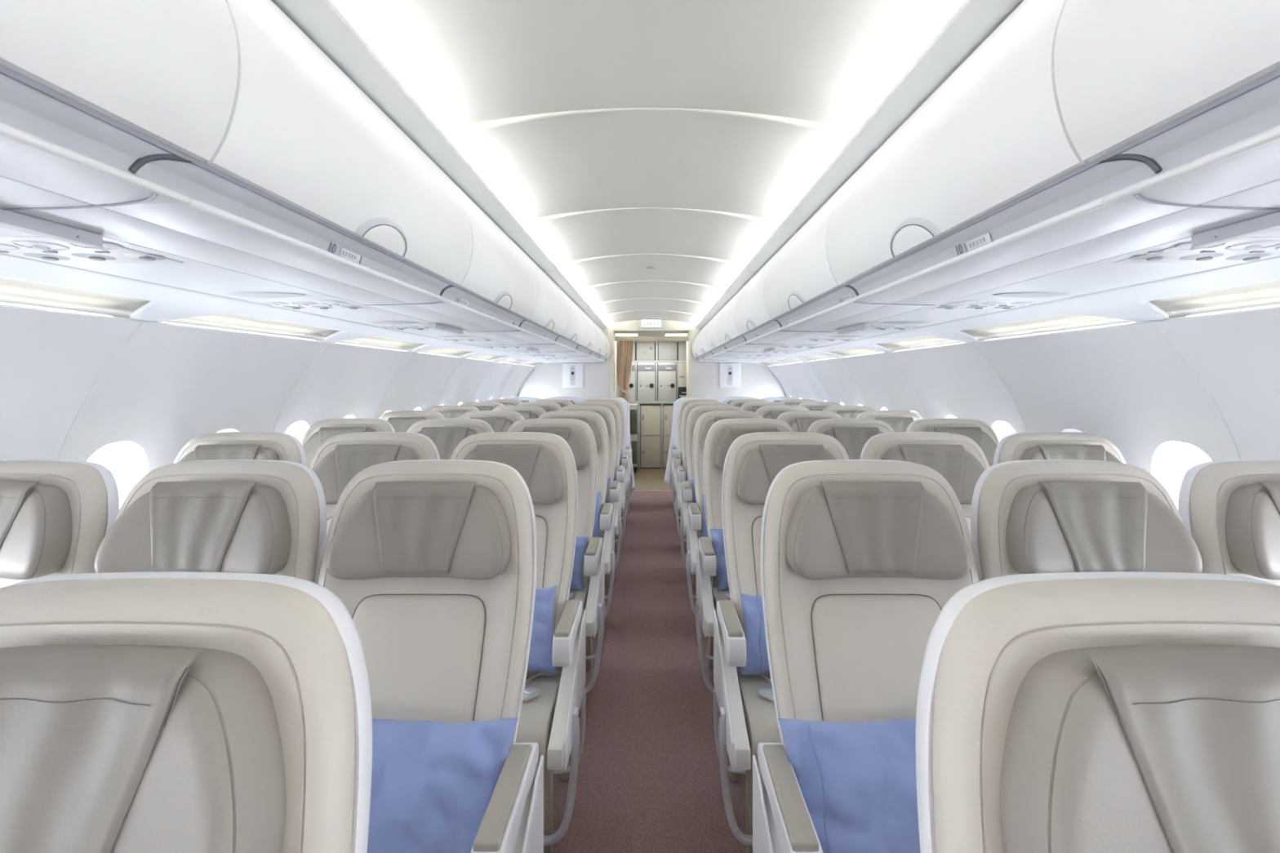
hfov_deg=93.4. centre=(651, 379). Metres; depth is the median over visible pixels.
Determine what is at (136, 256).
light
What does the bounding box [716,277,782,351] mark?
bin
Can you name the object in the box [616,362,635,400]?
oven
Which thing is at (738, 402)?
seat
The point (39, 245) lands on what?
air vent
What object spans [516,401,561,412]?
seat
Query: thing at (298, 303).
air vent
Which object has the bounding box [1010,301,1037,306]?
air vent
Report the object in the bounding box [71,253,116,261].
light
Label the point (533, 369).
trim
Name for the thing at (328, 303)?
air vent
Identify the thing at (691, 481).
pillow
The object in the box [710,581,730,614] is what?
seat cushion
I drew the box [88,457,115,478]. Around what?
window
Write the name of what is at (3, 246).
air vent
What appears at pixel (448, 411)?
seat
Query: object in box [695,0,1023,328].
ceiling light
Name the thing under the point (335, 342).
light strip
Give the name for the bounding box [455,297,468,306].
placard
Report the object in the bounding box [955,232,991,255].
placard
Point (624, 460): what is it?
seat
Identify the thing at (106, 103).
bin
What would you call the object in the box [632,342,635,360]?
storage box
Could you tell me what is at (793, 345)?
unit
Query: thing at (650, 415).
cart
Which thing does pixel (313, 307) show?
light
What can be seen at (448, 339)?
air vent
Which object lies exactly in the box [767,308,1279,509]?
wall
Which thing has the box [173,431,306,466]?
seat
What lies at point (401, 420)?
seat
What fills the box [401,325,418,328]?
air vent
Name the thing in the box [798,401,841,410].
seat
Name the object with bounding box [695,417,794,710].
seat
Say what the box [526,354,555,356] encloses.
unit
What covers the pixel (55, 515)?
seat
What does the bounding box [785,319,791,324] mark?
placard
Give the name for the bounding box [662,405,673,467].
cart
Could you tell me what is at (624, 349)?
curtain
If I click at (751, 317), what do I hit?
bin
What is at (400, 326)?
unit
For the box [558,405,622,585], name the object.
seat
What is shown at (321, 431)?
seat
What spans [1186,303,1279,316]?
light strip
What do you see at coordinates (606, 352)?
bin
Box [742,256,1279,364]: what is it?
trim
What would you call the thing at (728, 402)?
seat
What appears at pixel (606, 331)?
trim
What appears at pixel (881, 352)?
light strip
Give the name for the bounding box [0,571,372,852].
seat
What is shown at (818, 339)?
air vent
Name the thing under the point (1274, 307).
trim
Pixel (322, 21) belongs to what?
ceiling light
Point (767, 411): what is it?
seat
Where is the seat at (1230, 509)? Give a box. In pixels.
[1177,459,1279,586]
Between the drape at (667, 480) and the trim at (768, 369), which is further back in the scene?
the trim at (768, 369)
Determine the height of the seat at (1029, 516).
1.204 m
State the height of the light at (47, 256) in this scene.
0.006 m
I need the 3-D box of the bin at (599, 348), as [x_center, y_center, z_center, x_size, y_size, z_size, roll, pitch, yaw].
[-0.944,-0.467,6.697,0.769,0.466,1.083,0,0,0]
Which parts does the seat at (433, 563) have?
lumbar panel, backrest, armrest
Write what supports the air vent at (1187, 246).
attached to the unit at (1250, 248)
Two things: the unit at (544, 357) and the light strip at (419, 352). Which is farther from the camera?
the unit at (544, 357)
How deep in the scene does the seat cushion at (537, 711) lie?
1.71 m
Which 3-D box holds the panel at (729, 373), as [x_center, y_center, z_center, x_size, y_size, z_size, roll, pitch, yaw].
[1.057,-0.057,8.182,0.286,0.340,0.036,0,0,0]
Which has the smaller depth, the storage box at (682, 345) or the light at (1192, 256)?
the light at (1192, 256)
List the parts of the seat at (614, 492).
backrest, leg, armrest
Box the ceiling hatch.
[641,331,661,336]
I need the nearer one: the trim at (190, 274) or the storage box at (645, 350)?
the trim at (190, 274)
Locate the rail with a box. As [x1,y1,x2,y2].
[614,336,688,341]
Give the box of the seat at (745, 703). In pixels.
[713,431,849,852]
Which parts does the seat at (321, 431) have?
backrest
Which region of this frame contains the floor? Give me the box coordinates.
[552,468,745,852]
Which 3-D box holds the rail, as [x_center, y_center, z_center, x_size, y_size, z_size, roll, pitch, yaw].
[-0.008,-0.564,8.307,1.010,0.073,0.056,0,0,0]
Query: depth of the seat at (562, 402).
6.17 m
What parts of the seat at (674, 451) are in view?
armrest, backrest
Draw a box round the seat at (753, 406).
[740,401,785,412]
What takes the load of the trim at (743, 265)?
attached to the ceiling at (464, 62)
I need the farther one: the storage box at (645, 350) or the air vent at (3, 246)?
the storage box at (645, 350)
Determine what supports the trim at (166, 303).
attached to the wall at (130, 394)
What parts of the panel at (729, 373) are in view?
slot plate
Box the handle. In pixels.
[613,360,614,391]
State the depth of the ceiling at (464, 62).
1.73 m
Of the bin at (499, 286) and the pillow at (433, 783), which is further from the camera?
the bin at (499, 286)
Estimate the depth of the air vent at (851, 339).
3.42 m
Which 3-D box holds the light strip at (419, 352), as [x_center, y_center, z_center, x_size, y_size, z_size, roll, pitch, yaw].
[-1.597,-0.189,4.548,0.030,0.008,0.847,0,0,0]
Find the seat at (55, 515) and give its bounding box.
[0,459,119,588]
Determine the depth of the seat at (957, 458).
2.17 m
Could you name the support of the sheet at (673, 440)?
on the seat at (674, 451)
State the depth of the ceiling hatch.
8.52 m
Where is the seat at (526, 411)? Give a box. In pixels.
[493,405,546,419]
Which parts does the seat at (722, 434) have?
armrest, leg, backrest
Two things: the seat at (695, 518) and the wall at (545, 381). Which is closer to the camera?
the seat at (695, 518)
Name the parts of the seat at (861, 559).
armrest, backrest, lumbar panel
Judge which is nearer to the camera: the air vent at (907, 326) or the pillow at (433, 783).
the pillow at (433, 783)
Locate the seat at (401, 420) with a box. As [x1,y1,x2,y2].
[378,410,444,432]
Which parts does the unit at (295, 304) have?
plate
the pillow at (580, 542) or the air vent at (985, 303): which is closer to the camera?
the air vent at (985, 303)
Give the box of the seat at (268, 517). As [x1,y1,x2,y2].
[93,459,326,583]
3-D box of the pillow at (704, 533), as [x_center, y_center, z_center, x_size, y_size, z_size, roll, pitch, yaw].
[0.473,0.809,3.518,0.388,0.260,0.163,0,0,-1]
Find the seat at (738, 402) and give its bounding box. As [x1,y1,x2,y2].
[728,399,767,407]
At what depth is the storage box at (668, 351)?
9.51 m
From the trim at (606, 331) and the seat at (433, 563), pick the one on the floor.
the seat at (433, 563)
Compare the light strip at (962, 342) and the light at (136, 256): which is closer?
the light at (136, 256)
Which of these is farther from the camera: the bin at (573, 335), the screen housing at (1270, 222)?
the bin at (573, 335)
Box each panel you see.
[562,363,583,388]
[719,363,740,388]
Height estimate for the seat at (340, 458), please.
1.204 m
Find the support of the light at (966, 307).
on the unit at (964, 304)
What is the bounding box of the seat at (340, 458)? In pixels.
[310,431,439,536]
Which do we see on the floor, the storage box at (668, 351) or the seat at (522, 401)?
the seat at (522, 401)
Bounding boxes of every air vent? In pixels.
[0,243,19,250]
[11,240,69,251]
[67,241,123,251]
[261,301,288,306]
[290,301,317,306]
[322,301,348,306]
[381,325,398,328]
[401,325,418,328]
[443,337,455,340]
[458,337,471,340]
[475,337,488,340]
[813,337,826,340]
[830,337,842,340]
[845,337,857,340]
[881,325,898,328]
[902,325,919,328]
[950,301,976,306]
[981,301,1008,306]
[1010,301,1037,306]
[1172,241,1226,251]
[1225,240,1279,251]
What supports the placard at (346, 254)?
on the bin at (304, 162)
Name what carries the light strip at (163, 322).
attached to the wall at (130, 394)
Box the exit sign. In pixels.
[641,319,661,328]
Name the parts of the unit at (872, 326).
plate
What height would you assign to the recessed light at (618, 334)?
0.016 m
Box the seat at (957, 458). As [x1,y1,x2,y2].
[859,431,989,540]
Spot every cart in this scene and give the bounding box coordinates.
[640,405,660,467]
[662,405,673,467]
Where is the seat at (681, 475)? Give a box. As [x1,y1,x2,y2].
[675,401,729,551]
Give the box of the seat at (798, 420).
[776,410,842,431]
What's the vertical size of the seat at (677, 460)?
1.204 m
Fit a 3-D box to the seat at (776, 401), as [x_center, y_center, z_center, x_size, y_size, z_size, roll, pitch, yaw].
[1.523,0.798,6.707,0.520,1.204,0.675,0,0,0]
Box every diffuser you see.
[615,333,638,336]
[664,333,687,336]
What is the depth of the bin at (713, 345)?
5.54 m
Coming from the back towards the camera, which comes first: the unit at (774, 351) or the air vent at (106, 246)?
the unit at (774, 351)
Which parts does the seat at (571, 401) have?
backrest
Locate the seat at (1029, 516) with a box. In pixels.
[970,459,1202,581]
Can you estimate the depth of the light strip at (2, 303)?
1.60 m
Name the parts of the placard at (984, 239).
printed panel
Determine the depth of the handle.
8.17 m
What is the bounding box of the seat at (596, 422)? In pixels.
[537,410,615,633]
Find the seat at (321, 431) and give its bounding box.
[301,417,395,467]
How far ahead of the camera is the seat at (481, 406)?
5.38 m
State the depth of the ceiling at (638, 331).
8.42 m
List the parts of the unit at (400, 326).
plate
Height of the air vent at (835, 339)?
0.010 m
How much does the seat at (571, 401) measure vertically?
1.204 m
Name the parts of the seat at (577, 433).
backrest, leg, armrest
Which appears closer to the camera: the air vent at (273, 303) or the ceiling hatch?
the air vent at (273, 303)
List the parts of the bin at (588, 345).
door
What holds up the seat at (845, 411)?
on the floor
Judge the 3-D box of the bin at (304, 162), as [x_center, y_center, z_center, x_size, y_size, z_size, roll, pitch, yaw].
[-0.944,-0.467,1.361,0.769,0.466,1.083,0,0,0]
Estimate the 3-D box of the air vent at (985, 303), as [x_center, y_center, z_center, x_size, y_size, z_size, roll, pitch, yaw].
[1.047,-0.231,1.845,0.072,0.010,0.072,0,0,0]
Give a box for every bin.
[0,0,238,210]
[0,0,472,305]
[363,160,537,332]
[471,241,568,344]
[518,276,585,351]
[546,297,596,356]
[564,312,604,359]
[577,322,610,362]
[692,323,724,362]
[697,314,737,359]
[705,301,755,356]
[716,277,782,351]
[733,240,829,344]
[763,160,936,332]
[826,0,1279,305]
[1053,0,1279,209]
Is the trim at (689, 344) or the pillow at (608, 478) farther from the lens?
the trim at (689, 344)
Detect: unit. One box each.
[0,236,182,262]
[226,292,368,309]
[368,321,437,329]
[438,335,493,341]
[478,344,521,347]
[506,350,542,352]
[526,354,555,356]
[542,357,567,359]
[629,341,686,468]
[734,357,759,359]
[747,354,775,356]
[760,350,795,352]
[779,344,822,347]
[808,335,862,341]
[862,321,931,329]
[930,292,1071,309]
[1113,236,1279,262]
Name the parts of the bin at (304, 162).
door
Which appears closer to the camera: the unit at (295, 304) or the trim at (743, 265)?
the unit at (295, 304)
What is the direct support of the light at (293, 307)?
on the unit at (295, 304)
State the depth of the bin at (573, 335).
4.46 m
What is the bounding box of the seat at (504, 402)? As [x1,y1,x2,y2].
[485,399,522,405]
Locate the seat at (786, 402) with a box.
[779,399,816,405]
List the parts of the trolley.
panel, panel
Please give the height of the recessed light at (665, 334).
0.016 m
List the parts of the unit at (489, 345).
plate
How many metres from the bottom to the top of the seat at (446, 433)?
1.204 m
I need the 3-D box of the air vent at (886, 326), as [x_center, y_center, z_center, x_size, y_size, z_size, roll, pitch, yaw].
[1.047,-0.231,2.655,0.072,0.010,0.072,0,0,0]
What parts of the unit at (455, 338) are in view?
plate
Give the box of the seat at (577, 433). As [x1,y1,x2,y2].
[506,417,604,710]
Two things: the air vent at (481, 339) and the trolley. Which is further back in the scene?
the trolley
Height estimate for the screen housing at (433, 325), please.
0.021 m
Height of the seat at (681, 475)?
1.204 m
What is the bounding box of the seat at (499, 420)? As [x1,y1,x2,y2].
[458,410,524,431]
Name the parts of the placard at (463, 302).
printed panel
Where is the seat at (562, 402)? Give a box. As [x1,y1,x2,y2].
[534,399,573,407]
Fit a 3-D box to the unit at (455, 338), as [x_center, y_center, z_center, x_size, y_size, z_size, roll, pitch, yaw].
[-1.065,-0.231,3.402,0.266,0.010,0.389,0,0,0]
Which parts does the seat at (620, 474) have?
backrest, leg, armrest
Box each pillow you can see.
[366,718,518,852]
[527,585,557,673]
[570,536,588,591]
[591,491,601,537]
[604,477,610,502]
[685,457,688,480]
[690,480,696,502]
[701,494,708,537]
[709,528,728,591]
[740,593,769,675]
[777,718,920,852]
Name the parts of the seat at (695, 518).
armrest, backrest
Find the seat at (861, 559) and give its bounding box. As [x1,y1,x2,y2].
[752,459,978,852]
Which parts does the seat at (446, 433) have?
backrest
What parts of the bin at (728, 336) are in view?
door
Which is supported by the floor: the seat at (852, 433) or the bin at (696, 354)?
the seat at (852, 433)
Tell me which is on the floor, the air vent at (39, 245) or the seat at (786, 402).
the seat at (786, 402)
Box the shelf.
[632,360,686,362]
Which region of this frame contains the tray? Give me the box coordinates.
[629,403,638,406]
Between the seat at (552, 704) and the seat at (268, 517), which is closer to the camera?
the seat at (268, 517)
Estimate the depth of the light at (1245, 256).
1.14 m
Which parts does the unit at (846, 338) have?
plate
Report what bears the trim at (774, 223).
attached to the ceiling at (464, 62)
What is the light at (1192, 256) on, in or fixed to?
on the unit at (1250, 248)
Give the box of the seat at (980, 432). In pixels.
[905,417,999,466]
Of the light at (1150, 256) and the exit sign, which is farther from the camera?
the exit sign
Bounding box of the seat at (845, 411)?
[822,405,875,417]
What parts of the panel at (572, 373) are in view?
slot plate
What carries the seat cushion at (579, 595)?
on the seat at (577, 433)
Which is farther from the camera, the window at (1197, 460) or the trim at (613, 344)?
the trim at (613, 344)
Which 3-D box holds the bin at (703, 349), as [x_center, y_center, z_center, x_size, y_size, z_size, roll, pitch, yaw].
[0.928,-0.467,6.697,0.769,0.466,1.083,0,0,0]
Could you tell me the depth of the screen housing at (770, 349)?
4.55 m
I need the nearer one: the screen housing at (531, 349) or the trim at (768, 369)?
the screen housing at (531, 349)
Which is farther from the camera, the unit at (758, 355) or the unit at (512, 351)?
the unit at (758, 355)
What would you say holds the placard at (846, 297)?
attached to the bin at (800, 286)
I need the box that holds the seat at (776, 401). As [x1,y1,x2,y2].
[771,396,792,402]
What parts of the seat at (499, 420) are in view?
backrest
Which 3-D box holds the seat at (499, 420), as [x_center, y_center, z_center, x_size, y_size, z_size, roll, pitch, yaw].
[-1.035,0.798,3.554,0.520,1.204,0.675,0,0,0]
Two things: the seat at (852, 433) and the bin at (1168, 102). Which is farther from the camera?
the seat at (852, 433)
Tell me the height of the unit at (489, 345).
0.010 m
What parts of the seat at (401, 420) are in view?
backrest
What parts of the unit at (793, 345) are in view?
plate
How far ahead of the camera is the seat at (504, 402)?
6.17 m
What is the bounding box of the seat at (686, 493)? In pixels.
[680,405,742,585]
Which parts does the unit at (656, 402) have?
post, post, kick plate, post, post, post, post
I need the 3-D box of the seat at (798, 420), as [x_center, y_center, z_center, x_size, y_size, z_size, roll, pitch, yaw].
[1.019,0.798,3.554,0.520,1.204,0.675,0,0,0]
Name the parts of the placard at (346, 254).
printed panel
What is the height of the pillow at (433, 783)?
0.282 m
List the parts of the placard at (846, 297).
printed panel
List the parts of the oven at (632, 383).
casing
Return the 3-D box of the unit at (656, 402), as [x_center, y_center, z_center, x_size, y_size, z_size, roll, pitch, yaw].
[-0.008,0.370,9.540,1.600,2.060,0.090,0,0,0]
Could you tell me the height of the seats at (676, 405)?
0.903 m
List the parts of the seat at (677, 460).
armrest, backrest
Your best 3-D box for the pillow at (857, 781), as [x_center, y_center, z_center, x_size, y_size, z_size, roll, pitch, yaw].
[0.463,0.796,1.145,0.419,0.283,0.177,0,0,-2]
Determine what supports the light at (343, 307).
on the unit at (295, 304)
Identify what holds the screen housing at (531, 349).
attached to the bin at (573, 335)
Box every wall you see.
[0,306,535,509]
[517,320,785,399]
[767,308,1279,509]
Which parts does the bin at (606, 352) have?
door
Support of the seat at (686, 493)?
on the floor
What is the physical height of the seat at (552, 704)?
1.204 m
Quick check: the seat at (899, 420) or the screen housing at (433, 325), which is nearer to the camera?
the screen housing at (433, 325)
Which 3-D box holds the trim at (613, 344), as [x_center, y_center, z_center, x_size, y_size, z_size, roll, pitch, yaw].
[-0.540,0.365,8.545,0.035,2.070,0.710,0,0,0]
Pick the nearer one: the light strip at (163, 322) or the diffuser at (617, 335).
the light strip at (163, 322)
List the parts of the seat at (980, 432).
backrest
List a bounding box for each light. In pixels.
[22,253,70,261]
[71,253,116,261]
[121,253,165,261]
[282,306,305,309]
[311,306,333,309]
[340,306,362,309]
[614,332,639,336]
[663,332,688,336]
[936,306,958,309]
[965,306,987,309]
[993,306,1016,309]
[1130,253,1173,261]
[1179,253,1224,261]
[1225,253,1272,261]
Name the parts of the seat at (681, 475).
armrest, backrest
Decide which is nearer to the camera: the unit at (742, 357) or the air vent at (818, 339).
the air vent at (818, 339)
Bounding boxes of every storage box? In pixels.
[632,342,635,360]
[636,342,654,360]
[658,342,677,360]
[678,342,686,360]
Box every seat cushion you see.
[515,670,562,769]
[568,583,589,617]
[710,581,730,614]
[736,670,780,769]
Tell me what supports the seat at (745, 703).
on the floor
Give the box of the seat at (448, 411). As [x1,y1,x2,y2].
[426,405,479,417]
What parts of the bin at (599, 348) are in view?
door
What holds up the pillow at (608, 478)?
on the seat at (614, 492)
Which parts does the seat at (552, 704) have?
backrest, lumbar panel, leg, leg, armrest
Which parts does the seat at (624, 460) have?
backrest, armrest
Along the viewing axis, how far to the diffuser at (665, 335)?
8.82 m
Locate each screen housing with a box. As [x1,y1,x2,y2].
[0,208,102,247]
[429,322,462,333]
[527,347,537,352]
[764,347,774,352]
[837,322,871,333]
[1191,211,1279,247]
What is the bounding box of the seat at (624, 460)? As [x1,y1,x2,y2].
[583,399,630,519]
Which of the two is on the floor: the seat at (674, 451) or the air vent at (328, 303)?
the seat at (674, 451)
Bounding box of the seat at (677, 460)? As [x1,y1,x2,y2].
[671,399,718,519]
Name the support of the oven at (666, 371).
on the unit at (656, 402)
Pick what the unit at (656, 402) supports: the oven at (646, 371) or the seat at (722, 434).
the oven at (646, 371)
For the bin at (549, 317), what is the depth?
3.35 m
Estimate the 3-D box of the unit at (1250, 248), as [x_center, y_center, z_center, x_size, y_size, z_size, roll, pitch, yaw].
[1.042,-0.231,1.020,0.270,0.010,0.389,0,0,0]
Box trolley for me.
[629,403,638,472]
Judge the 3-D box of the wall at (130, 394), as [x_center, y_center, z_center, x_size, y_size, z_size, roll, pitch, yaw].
[-1.776,0.611,2.937,0.395,1.578,11.737,0,0,0]
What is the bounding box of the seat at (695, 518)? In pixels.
[685,410,763,633]
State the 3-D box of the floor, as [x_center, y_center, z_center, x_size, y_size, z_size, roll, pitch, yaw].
[-0.008,1.425,3.800,3.320,0.051,12.800,0,0,0]
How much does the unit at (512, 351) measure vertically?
0.010 m
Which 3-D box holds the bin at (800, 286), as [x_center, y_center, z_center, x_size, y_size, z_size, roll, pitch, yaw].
[0.928,-0.467,2.429,0.769,0.466,1.083,0,0,0]
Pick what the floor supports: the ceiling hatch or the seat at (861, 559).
the seat at (861, 559)
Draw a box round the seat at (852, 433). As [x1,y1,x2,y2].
[806,417,894,459]
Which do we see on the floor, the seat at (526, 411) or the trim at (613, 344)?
the seat at (526, 411)
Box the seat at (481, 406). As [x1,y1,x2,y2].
[460,401,503,410]
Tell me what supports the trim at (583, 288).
attached to the ceiling at (464, 62)
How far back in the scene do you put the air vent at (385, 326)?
2.64 m
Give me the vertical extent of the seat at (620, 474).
1.204 m
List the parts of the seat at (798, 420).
backrest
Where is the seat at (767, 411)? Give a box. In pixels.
[755,405,808,419]
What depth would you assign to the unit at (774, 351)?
4.99 m
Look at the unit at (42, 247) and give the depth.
1.10 m
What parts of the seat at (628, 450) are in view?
backrest, armrest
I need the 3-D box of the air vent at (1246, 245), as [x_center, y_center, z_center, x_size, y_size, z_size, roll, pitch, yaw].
[1.047,-0.231,1.050,0.072,0.010,0.072,0,0,0]
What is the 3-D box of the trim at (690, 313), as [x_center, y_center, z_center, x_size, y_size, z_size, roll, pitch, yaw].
[-0.008,-0.771,7.070,1.380,0.147,0.010,0,0,0]
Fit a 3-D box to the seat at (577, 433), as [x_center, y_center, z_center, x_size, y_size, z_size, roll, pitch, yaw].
[-0.498,0.798,2.737,0.585,1.204,0.754,0,0,0]
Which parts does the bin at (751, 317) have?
door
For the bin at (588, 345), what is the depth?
5.54 m
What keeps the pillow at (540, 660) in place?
on the seat at (552, 704)
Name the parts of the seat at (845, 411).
backrest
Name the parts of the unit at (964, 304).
plate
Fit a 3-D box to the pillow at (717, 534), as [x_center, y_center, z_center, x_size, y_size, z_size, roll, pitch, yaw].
[0.473,0.800,2.745,0.412,0.286,0.175,0,0,1]
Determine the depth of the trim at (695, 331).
8.19 m
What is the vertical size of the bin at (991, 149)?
0.466 m
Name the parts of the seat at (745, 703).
armrest, leg, leg, lumbar panel, backrest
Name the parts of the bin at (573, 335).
door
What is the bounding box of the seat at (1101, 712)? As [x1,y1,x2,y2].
[915,571,1279,852]
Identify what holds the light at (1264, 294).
attached to the wall at (1168, 394)
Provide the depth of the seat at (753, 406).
5.38 m
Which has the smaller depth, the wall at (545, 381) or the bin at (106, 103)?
the bin at (106, 103)
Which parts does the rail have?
rod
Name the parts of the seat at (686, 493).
armrest, leg, backrest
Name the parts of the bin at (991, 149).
door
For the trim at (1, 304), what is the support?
attached to the wall at (130, 394)
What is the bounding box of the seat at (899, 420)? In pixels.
[856,410,922,432]
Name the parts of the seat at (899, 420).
backrest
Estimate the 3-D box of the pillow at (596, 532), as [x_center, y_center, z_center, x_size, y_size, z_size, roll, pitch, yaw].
[-0.489,0.800,3.520,0.397,0.273,0.178,0,0,-3]
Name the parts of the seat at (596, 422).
backrest, armrest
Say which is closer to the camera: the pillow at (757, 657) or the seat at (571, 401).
the pillow at (757, 657)
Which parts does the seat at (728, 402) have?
backrest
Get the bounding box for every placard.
[328,242,362,264]
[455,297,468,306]
[512,321,519,326]
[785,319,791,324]
[838,293,852,302]
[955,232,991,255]
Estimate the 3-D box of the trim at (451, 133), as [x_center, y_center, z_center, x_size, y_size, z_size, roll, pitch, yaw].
[-0.008,-0.771,1.820,1.380,0.147,0.010,0,0,0]
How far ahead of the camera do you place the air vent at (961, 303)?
1.83 m
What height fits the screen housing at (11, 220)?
0.021 m
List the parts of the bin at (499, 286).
door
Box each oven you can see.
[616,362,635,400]
[637,362,655,400]
[657,362,675,400]
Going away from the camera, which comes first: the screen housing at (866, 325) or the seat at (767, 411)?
the screen housing at (866, 325)
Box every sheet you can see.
[503,397,634,493]
[663,397,799,485]
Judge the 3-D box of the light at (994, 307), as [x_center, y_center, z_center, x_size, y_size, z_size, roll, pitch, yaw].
[1.137,-0.232,1.945,0.064,0.006,0.064,0,0,0]
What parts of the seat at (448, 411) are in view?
backrest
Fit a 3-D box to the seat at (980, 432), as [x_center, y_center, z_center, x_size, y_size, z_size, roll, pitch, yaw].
[1.523,0.798,2.777,0.520,1.204,0.675,0,0,0]
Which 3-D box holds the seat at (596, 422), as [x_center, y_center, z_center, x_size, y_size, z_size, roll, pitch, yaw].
[-0.498,0.798,3.514,0.585,1.204,0.754,0,0,0]
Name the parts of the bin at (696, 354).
door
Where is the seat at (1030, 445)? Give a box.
[993,431,1126,465]
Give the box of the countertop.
[629,400,675,404]
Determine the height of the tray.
0.030 m
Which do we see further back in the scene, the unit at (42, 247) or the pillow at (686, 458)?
the pillow at (686, 458)
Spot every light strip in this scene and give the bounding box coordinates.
[0,302,112,316]
[163,321,315,340]
[335,342,405,351]
[418,351,459,357]
[842,351,883,357]
[895,342,964,351]
[985,321,1135,340]
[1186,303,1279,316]
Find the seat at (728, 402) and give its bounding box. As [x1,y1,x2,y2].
[727,396,749,404]
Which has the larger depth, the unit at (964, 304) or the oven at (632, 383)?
the oven at (632, 383)
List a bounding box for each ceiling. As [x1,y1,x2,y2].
[330,0,964,324]
[613,330,688,336]
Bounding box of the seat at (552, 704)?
[449,431,586,852]
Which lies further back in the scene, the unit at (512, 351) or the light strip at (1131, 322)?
the unit at (512, 351)
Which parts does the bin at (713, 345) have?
door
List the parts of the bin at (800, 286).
door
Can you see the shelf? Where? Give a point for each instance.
(633, 361)
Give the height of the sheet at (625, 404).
1.106 m
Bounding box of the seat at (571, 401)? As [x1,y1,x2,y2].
[553,396,575,404]
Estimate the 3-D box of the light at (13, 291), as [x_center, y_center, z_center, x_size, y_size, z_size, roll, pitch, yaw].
[-1.536,-0.206,2.800,0.265,0.072,10.800,0,0,0]
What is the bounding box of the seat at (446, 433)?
[406,417,493,459]
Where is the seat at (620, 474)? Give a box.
[573,401,626,551]
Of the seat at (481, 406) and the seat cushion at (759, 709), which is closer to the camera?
the seat cushion at (759, 709)
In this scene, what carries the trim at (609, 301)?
attached to the ceiling at (464, 62)
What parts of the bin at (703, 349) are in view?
door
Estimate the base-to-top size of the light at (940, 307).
0.006 m
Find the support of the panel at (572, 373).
attached to the wall at (545, 381)
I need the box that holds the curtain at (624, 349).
[616,340,634,402]
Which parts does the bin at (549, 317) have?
door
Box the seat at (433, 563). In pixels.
[317,459,543,852]
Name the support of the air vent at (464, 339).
attached to the unit at (455, 338)
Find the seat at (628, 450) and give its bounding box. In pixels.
[596,396,632,502]
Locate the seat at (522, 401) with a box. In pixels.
[509,396,531,402]
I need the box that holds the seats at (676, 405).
[673,397,799,453]
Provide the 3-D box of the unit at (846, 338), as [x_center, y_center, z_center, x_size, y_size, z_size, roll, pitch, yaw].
[1.042,-0.231,3.402,0.270,0.010,0.389,0,0,0]
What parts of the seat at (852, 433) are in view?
backrest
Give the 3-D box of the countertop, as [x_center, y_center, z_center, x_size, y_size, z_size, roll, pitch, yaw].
[-0.008,0.360,9.540,1.600,0.044,0.090,0,0,0]
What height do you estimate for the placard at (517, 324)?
0.017 m
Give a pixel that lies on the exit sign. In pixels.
(646, 323)
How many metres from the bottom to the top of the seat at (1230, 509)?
1.204 m
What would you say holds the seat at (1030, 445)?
on the floor
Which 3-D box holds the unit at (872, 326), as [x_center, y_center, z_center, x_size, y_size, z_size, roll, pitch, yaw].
[1.042,-0.231,2.625,0.270,0.010,0.389,0,0,0]
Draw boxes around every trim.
[0,226,583,362]
[0,253,560,364]
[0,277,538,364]
[0,303,533,366]
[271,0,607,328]
[420,107,878,148]
[505,207,795,233]
[516,368,534,396]
[544,253,756,272]
[569,280,732,294]
[582,297,719,310]
[595,310,706,319]
[600,328,611,355]
[610,330,616,396]
[686,330,692,396]
[691,328,702,355]
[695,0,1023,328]
[719,229,1279,362]
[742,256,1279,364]
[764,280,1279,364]
[768,306,1279,366]
[768,368,786,396]
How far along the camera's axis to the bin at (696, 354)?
7.68 m
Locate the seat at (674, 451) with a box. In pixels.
[669,396,706,502]

